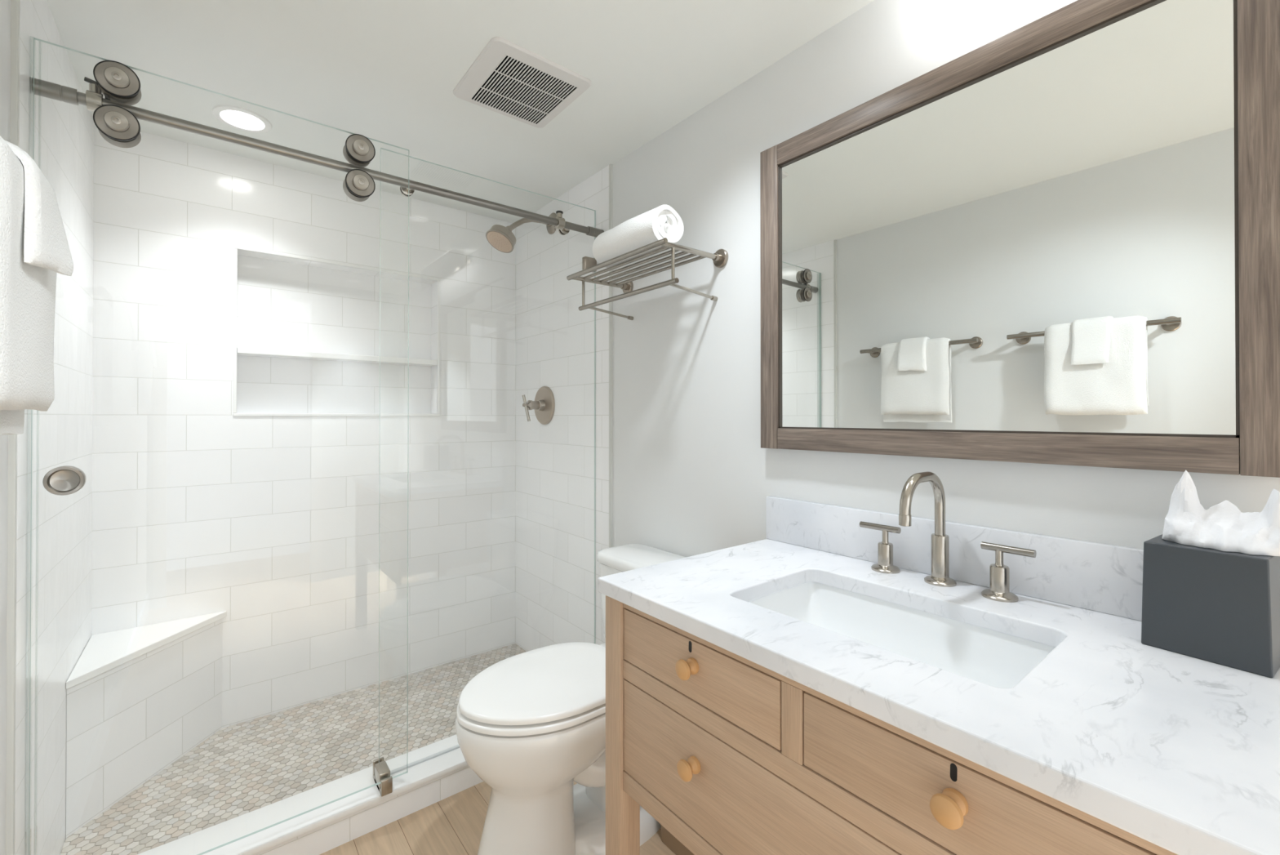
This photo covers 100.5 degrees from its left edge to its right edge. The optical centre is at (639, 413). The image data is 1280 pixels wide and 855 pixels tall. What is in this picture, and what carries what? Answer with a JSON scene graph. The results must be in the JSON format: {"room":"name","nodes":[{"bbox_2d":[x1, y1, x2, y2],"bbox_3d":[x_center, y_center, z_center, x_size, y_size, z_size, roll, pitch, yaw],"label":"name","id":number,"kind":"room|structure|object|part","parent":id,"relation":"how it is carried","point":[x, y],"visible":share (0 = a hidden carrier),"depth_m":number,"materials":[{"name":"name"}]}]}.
{"room":"bathroom","nodes":[
{"label":"bathroom","id":0,"kind":"room"},
{"bbox_2d":[0,0,10,854],"bbox_3d":[-0.726,0.114,0.334,0.100,2.132,3.833,0,0,-39],"label":"wall","id":1,"kind":"structure","parent":0,"point":[5,5],"depth_m":1.01,"materials":[{"name":"white paint"}]},
{"bbox_2d":[5,0,20,854],"bbox_3d":[-1.221,0.118,1.034,0.012,2.132,0.014,0,0,-39],"label":"trim","id":2,"kind":"structure","parent":1,"relation":"attached to","point":[15,4],"depth_m":1.03,"materials":[{"name":"paint"}]},
{"bbox_2d":[14,0,93,854],"bbox_3d":[-1.507,0.119,1.373,0.028,2.132,0.876,0,0,-39],"label":"shower tile","id":3,"kind":"structure","parent":1,"relation":"attached to","point":[64,144],"depth_m":1.31,"materials":[{"name":"white tile"}]},
{"bbox_2d":[31,76,604,237],"bbox_3d":[-0.731,-0.709,1.608,1.470,0.069,0.077,0,0,-39],"label":"rail","id":4,"kind":"object","parent":3,"relation":"attached to","point":[93,98],"visible":0.93,"depth_m":1.39,"materials":[{"name":"silver metal"}]},
{"bbox_2d":[28,37,408,854],"bbox_3d":[-0.986,0.137,1.349,0.751,1.841,0.066,0,0,-39],"label":"sliding shower door","id":5,"kind":"structure","parent":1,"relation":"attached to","point":[117,125],"depth_m":1.20,"materials":[{"name":"clear glass"}]},
{"bbox_3d":[-1.232,0.143,1.139,0.062,0.062,0.021,0,0,-39],"label":"finger pull","id":6,"kind":"part","parent":5,"relation":"part of","materials":[{"name":"silver metal"}]},
{"bbox_3d":[-0.907,-0.321,0.714,0.093,0.052,0.523,0,0,-39],"label":"towel bar","id":7,"kind":"object","parent":1,"relation":"attached to","visible":0},
{"bbox_2d":[0,136,56,435],"bbox_3d":[-0.877,-0.158,0.736,0.059,0.380,0.306,0,0,-39],"label":"hand towel","id":8,"kind":"object","parent":7,"relation":"hanging from","point":[27,291],"visible":0.75,"depth_m":0.70,"materials":[{"name":"white fabric"}]},
{"bbox_2d":[4,140,73,275],"bbox_3d":[-0.869,-0.280,0.739,0.100,0.161,0.125,0,0,-39],"label":"washcloth","id":9,"kind":"object","parent":8,"relation":"on","point":[46,245],"visible":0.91,"depth_m":0.72,"materials":[{"name":"white fabric"}]},
{"bbox_2d":[60,643,526,854],"bbox_3d":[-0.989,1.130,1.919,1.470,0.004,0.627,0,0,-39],"label":"floor","id":10,"kind":"structure","parent":0,"point":[479,659],"depth_m":1.76,"materials":[{"name":"tile"}]},
{"bbox_2d":[66,610,226,837],"bbox_3d":[-1.503,0.919,1.660,0.342,0.420,0.386,0,0,-39],"label":"bench","id":11,"kind":"object","parent":10,"relation":"on","point":[140,699],"visible":1,"depth_m":1.61,"materials":[{"name":"white tile"}]},
{"bbox_3d":[-1.503,0.720,1.661,0.342,0.022,0.386,0,0,-39],"label":"seat","id":12,"kind":"part","parent":11,"relation":"part of","materials":[{"name":"white stone"}]},
{"bbox_2d":[91,122,515,727],"bbox_3d":[-1.247,0.124,2.244,1.686,2.132,0.204,0,0,-39],"label":"wall","id":13,"kind":"structure","parent":0,"point":[236,388],"depth_m":2.07,"materials":[{"name":"tile"}]},
{"bbox_2d":[236,346,437,366],"bbox_3d":[-1.217,-0.230,2.199,0.717,0.022,0.093,0,0,-39],"label":"shelf","id":14,"kind":"object","parent":13,"relation":"attached to","point":[250,353],"depth_m":2.16,"materials":[{"name":"white stone"}]},
{"bbox_2d":[46,0,874,222],"bbox_3d":[-0.109,-0.999,0.837,1.686,0.100,3.833,0,0,-39],"label":"ceiling","id":15,"kind":"structure","parent":0,"point":[386,71],"depth_m":1.44,"materials":[{"name":"white paint"}]},
{"bbox_2d":[211,105,272,133],"bbox_3d":[-1.275,-0.942,1.707,0.156,0.006,0.156,0,0,-39],"label":"recessed light","id":16,"kind":"object","parent":15,"relation":"in","point":[237,117],"visible":1,"depth_m":1.70,"materials":[{"name":"white plastic"}]},
{"bbox_2d":[453,36,591,128],"bbox_3d":[-0.344,-0.941,1.543,0.300,0.008,0.312,0,0,-39],"label":"ceiling vent","id":17,"kind":"object","parent":15,"relation":"in","point":[508,79],"visible":1,"depth_m":1.51,"materials":[{"name":"white plastic"}]},
{"bbox_2d":[319,780,675,854],"bbox_3d":[0.477,1.228,0.099,1.686,0.100,3.765,0,0,-39],"label":"floor","id":18,"kind":"structure","parent":0,"point":[453,824],"depth_m":1.50,"materials":[{"name":"brown wood"}]},
{"bbox_2d":[136,733,483,854],"bbox_3d":[-0.748,1.149,1.616,1.474,0.115,0.160,0,0,-39],"label":"shower curb","id":19,"kind":"object","parent":18,"relation":"on","point":[319,830],"visible":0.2,"depth_m":1.49,"materials":[{"name":"stone"}]},
{"bbox_2d":[373,756,392,795],"bbox_3d":[-0.757,1.065,1.564,0.030,0.052,0.105,0,0,-39],"label":"guide","id":20,"kind":"object","parent":19,"relation":"on","point":[381,771],"visible":1,"depth_m":1.54,"materials":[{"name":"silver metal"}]},
{"bbox_2d":[378,147,596,774],"bbox_3d":[-0.479,0.147,1.842,0.778,1.891,0.022,0,0,-39],"label":"fixed glass panel","id":21,"kind":"object","parent":19,"relation":"on","point":[587,262],"visible":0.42,"depth_m":1.76,"materials":[{"name":"clear glass"}]},
{"bbox_2d":[454,543,685,854],"bbox_3d":[-0.163,0.817,1.502,0.710,0.737,0.392,0,0,-39],"label":"toilet","id":22,"kind":"object","parent":18,"relation":"on","point":[531,724],"visible":0.49,"depth_m":1.32,"materials":[{"name":"white ceramic"}]},
{"bbox_3d":[-0.256,0.740,1.427,0.463,0.016,0.370,0,0,-39],"label":"seat","id":23,"kind":"part","parent":22,"relation":"part of","materials":[{"name":"white plastic"}]},
{"bbox_3d":[-0.248,0.717,1.434,0.473,0.021,0.366,0,0,-39],"label":"lid","id":24,"kind":"part","parent":22,"relation":"part of","materials":[{"name":"white plastic"}]},
{"bbox_3d":[0.040,0.622,1.666,0.180,0.270,0.372,0,0,-39],"label":"tank","id":25,"kind":"part","parent":22,"relation":"part of","materials":[{"name":"white ceramic"}]},
{"bbox_3d":[0.038,0.468,1.665,0.194,0.036,0.392,0,0,-39],"label":"tank lid","id":26,"kind":"part","parent":22,"relation":"part of","materials":[{"name":"white ceramic"}]},
{"bbox_2d":[660,823,694,854],"bbox_3d":[0.158,1.060,1.452,0.154,0.249,0.198,0,0,-39],"label":"waste bin","id":27,"kind":"object","parent":18,"relation":"on","point":[668,838],"visible":0.08,"depth_m":1.44,"materials":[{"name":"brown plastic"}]},
{"bbox_2d":[605,595,1177,854],"bbox_3d":[0.409,0.773,0.900,0.566,0.820,0.890,0,0,-39],"label":"vanity cabinet","id":28,"kind":"object","parent":18,"relation":"on","point":[731,753],"visible":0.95,"depth_m":0.77,"materials":[{"name":"brown wood"}]},
{"bbox_3d":[-0.035,0.774,1.081,0.051,0.820,0.051,0,0,-39],"label":"leg","id":29,"kind":"part","parent":28,"relation":"part of","materials":[{"name":"brown wood"}]},
{"bbox_3d":[0.222,0.722,0.750,0.022,0.038,0.788,0,0,-39],"label":"rail","id":30,"kind":"part","parent":28,"relation":"part of","materials":[{"name":"brown wood"}]},
{"bbox_3d":[0.078,0.425,0.887,0.032,0.033,0.033,0,0,-39],"label":"knob","id":31,"kind":"part","parent":28,"relation":"part of","materials":[{"name":"brown wood"}]},
{"bbox_3d":[0.080,0.589,0.883,0.032,0.033,0.033,0,0,-39],"label":"knob","id":32,"kind":"part","parent":28,"relation":"part of","materials":[{"name":"brown wood"}]},
{"bbox_3d":[0.100,0.434,0.918,0.039,0.099,0.370,0,0,-39],"label":"drawer","id":33,"kind":"part","parent":28,"relation":"part of","materials":[{"name":"brown wood"}]},
{"bbox_3d":[0.229,0.612,0.756,0.039,0.178,0.783,0,0,-39],"label":"drawer","id":34,"kind":"part","parent":28,"relation":"part of","materials":[{"name":"brown wood"}]},
{"bbox_3d":[0.222,0.502,0.751,0.022,0.035,0.788,0,0,-39],"label":"rail","id":35,"kind":"part","parent":28,"relation":"part of","materials":[{"name":"brown wood"}]},
{"bbox_2d":[597,538,1279,854],"bbox_3d":[0.417,0.348,0.910,0.566,0.030,0.906,0,0,-39],"label":"countertop","id":36,"kind":"structure","parent":28,"relation":"on","point":[1178,753],"depth_m":0.64,"materials":[{"name":"stone"}]},
{"bbox_2d":[748,582,1054,688],"bbox_3d":[0.406,0.431,0.896,0.300,0.136,0.471,0,0,-39],"label":"sink","id":37,"kind":"object","parent":36,"relation":"in","point":[993,658],"visible":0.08,"depth_m":0.98,"materials":[{"name":"white ceramic"}]},
{"bbox_2d":[859,471,1036,602],"bbox_3d":[0.541,0.222,1.014,0.187,0.223,0.323,0,0,-39],"label":"faucet","id":38,"kind":"object","parent":36,"relation":"on","point":[999,573],"visible":1,"depth_m":1.03,"materials":[{"name":"silver metal"}]},
{"bbox_3d":[0.517,0.245,1.148,0.013,0.013,0.085,0,0,-39],"label":"lever","id":39,"kind":"part","parent":38,"relation":"part of","materials":[{"name":"silver metal"}]},
{"bbox_3d":[0.525,0.290,1.138,0.056,0.088,0.056,0,0,-39],"label":"handle","id":40,"kind":"part","parent":38,"relation":"part of","materials":[{"name":"silver metal"}]},
{"bbox_3d":[0.543,0.222,1.012,0.186,0.223,0.056,0,0,-39],"label":"spout","id":41,"kind":"part","parent":38,"relation":"part of","materials":[{"name":"silver metal"}]},
{"bbox_3d":[0.653,0.289,0.967,0.056,0.088,0.056,0,0,-39],"label":"handle","id":42,"kind":"part","parent":38,"relation":"part of","materials":[{"name":"silver metal"}]},
{"bbox_3d":[0.661,0.244,0.957,0.013,0.013,0.082,0,0,-39],"label":"lever","id":43,"kind":"part","parent":38,"relation":"part of","materials":[{"name":"silver metal"}]},
{"bbox_2d":[1141,533,1279,677],"bbox_3d":[0.804,0.258,0.748,0.112,0.148,0.124,0,0,-33],"label":"tissue box","id":44,"kind":"object","parent":36,"relation":"on","point":[1212,605],"visible":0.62,"depth_m":0.71,"materials":[{"name":"stone"}]},
{"bbox_2d":[1161,469,1279,555],"bbox_3d":[0.812,0.132,0.736,0.089,0.104,0.128,0,0,-39],"label":"tissue","id":45,"kind":"object","parent":44,"relation":"on","point":[1222,526],"visible":1,"depth_m":0.73,"materials":[{"name":"white paper"}]},
{"bbox_3d":[0.333,0.423,0.571,0.032,0.033,0.033,0,0,-39],"label":"knob","id":46,"kind":"part","parent":28,"relation":"part of","materials":[{"name":"brown wood"}]},
{"bbox_3d":[0.357,0.432,0.598,0.039,0.099,0.373,0,0,-39],"label":"drawer","id":47,"kind":"part","parent":28,"relation":"part of","materials":[{"name":"brown wood"}]},
{"bbox_2d":[613,0,1279,556],"bbox_3d":[0.508,0.119,1.329,0.100,2.132,3.833,0,0,-39],"label":"wall","id":48,"kind":"structure","parent":0,"point":[692,474],"depth_m":1.50,"materials":[{"name":"white paint"}]},
{"bbox_2d":[515,165,608,651],"bbox_3d":[-0.359,0.125,2.336,0.028,2.132,0.816,0,0,-39],"label":"shower tile","id":49,"kind":"structure","parent":48,"relation":"attached to","point":[555,339],"depth_m":2.29,"materials":[{"name":"white tile"}]},
{"bbox_2d":[485,212,556,253],"bbox_3d":[-0.500,-0.780,2.252,0.303,0.212,0.122,0,0,-39],"label":"showerhead","id":50,"kind":"object","parent":49,"relation":"attached to","point":[501,237],"visible":0.91,"depth_m":2.19,"materials":[{"name":"silver metal"}]},
{"bbox_3d":[-0.476,-0.800,2.279,0.224,0.102,0.029,0,0,-39],"label":"shower arm","id":51,"kind":"part","parent":50,"relation":"part of","materials":[{"name":"silver metal"}]},
{"bbox_2d":[521,386,555,424],"bbox_3d":[-0.470,-0.037,2.363,0.112,0.172,0.172,0,0,-39],"label":"shower valve","id":52,"kind":"object","parent":49,"relation":"attached to","point":[544,404],"visible":1,"depth_m":2.36,"materials":[{"name":"silver metal"}]},
{"bbox_3d":[-0.500,-0.024,2.337,0.037,0.118,0.013,0,0,-12],"label":"lever","id":53,"kind":"part","parent":52,"relation":"part of","materials":[{"name":"silver metal"}]},
{"bbox_2d":[608,164,613,547],"bbox_3d":[-0.109,0.123,2.010,0.012,2.132,0.010,0,0,-39],"label":"trim","id":54,"kind":"structure","parent":48,"relation":"attached to","point":[611,166],"depth_m":2.01,"materials":[{"name":"white paint"}]},
{"bbox_2d":[566,237,728,319],"bbox_3d":[0.005,-0.412,1.681,0.246,0.150,0.506,0,0,-39],"label":"towel rack","id":55,"kind":"object","parent":48,"relation":"attached to","point":[720,258],"visible":1,"depth_m":1.60,"materials":[{"name":"silver metal"}]},
{"bbox_3d":[-0.193,-0.410,1.812,0.009,0.098,0.010,0,0,-39],"label":"post","id":56,"kind":"part","parent":55,"relation":"part of","materials":[{"name":"silver metal"}]},
{"bbox_3d":[-0.138,-0.458,1.856,0.229,0.017,0.015,0,0,-39],"label":"arm","id":57,"kind":"part","parent":55,"relation":"part of","materials":[{"name":"silver metal"}]},
{"bbox_2d":[592,204,684,267],"bbox_3d":[-0.011,-0.526,1.603,0.127,0.118,0.303,0,0,-39],"label":"rolled towel","id":58,"kind":"object","parent":55,"relation":"on","point":[660,222],"visible":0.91,"depth_m":1.52,"materials":[{"name":"white fabric"}]},
{"bbox_3d":[0.091,-0.412,1.460,0.009,0.098,0.010,0,0,-39],"label":"post","id":59,"kind":"part","parent":55,"relation":"part of","materials":[{"name":"silver metal"}]},
{"bbox_3d":[0.146,-0.460,1.504,0.229,0.017,0.015,0,0,-39],"label":"arm","id":60,"kind":"part","parent":55,"relation":"part of","materials":[{"name":"silver metal"}]},
{"bbox_2d":[765,495,1143,621],"bbox_3d":[0.630,0.277,1.082,0.020,0.113,0.906,0,0,-39],"label":"backsplash","id":61,"kind":"structure","parent":48,"relation":"attached to","point":[1102,577],"depth_m":1.02,"materials":[{"name":"stone"}]},
{"bbox_2d":[760,0,1279,477],"bbox_3d":[0.621,-0.307,1.086,0.032,0.795,0.908,0,0,-39],"label":"wall mirror","id":62,"kind":"object","parent":48,"relation":"attached to","point":[1056,241],"visible":1,"depth_m":0.94,"materials":[{"name":"mirror glass"},{"name":"wood"}]},
{"bbox_3d":[0.621,-0.678,1.089,0.032,0.053,0.800,0,0,-39],"label":"frame rail","id":63,"kind":"part","parent":62,"relation":"part of","materials":[{"name":"wood"}]},
{"bbox_3d":[0.621,0.063,1.085,0.032,0.053,0.800,0,0,-39],"label":"frame rail","id":64,"kind":"part","parent":62,"relation":"part of","materials":[{"name":"wood"}]}
]}

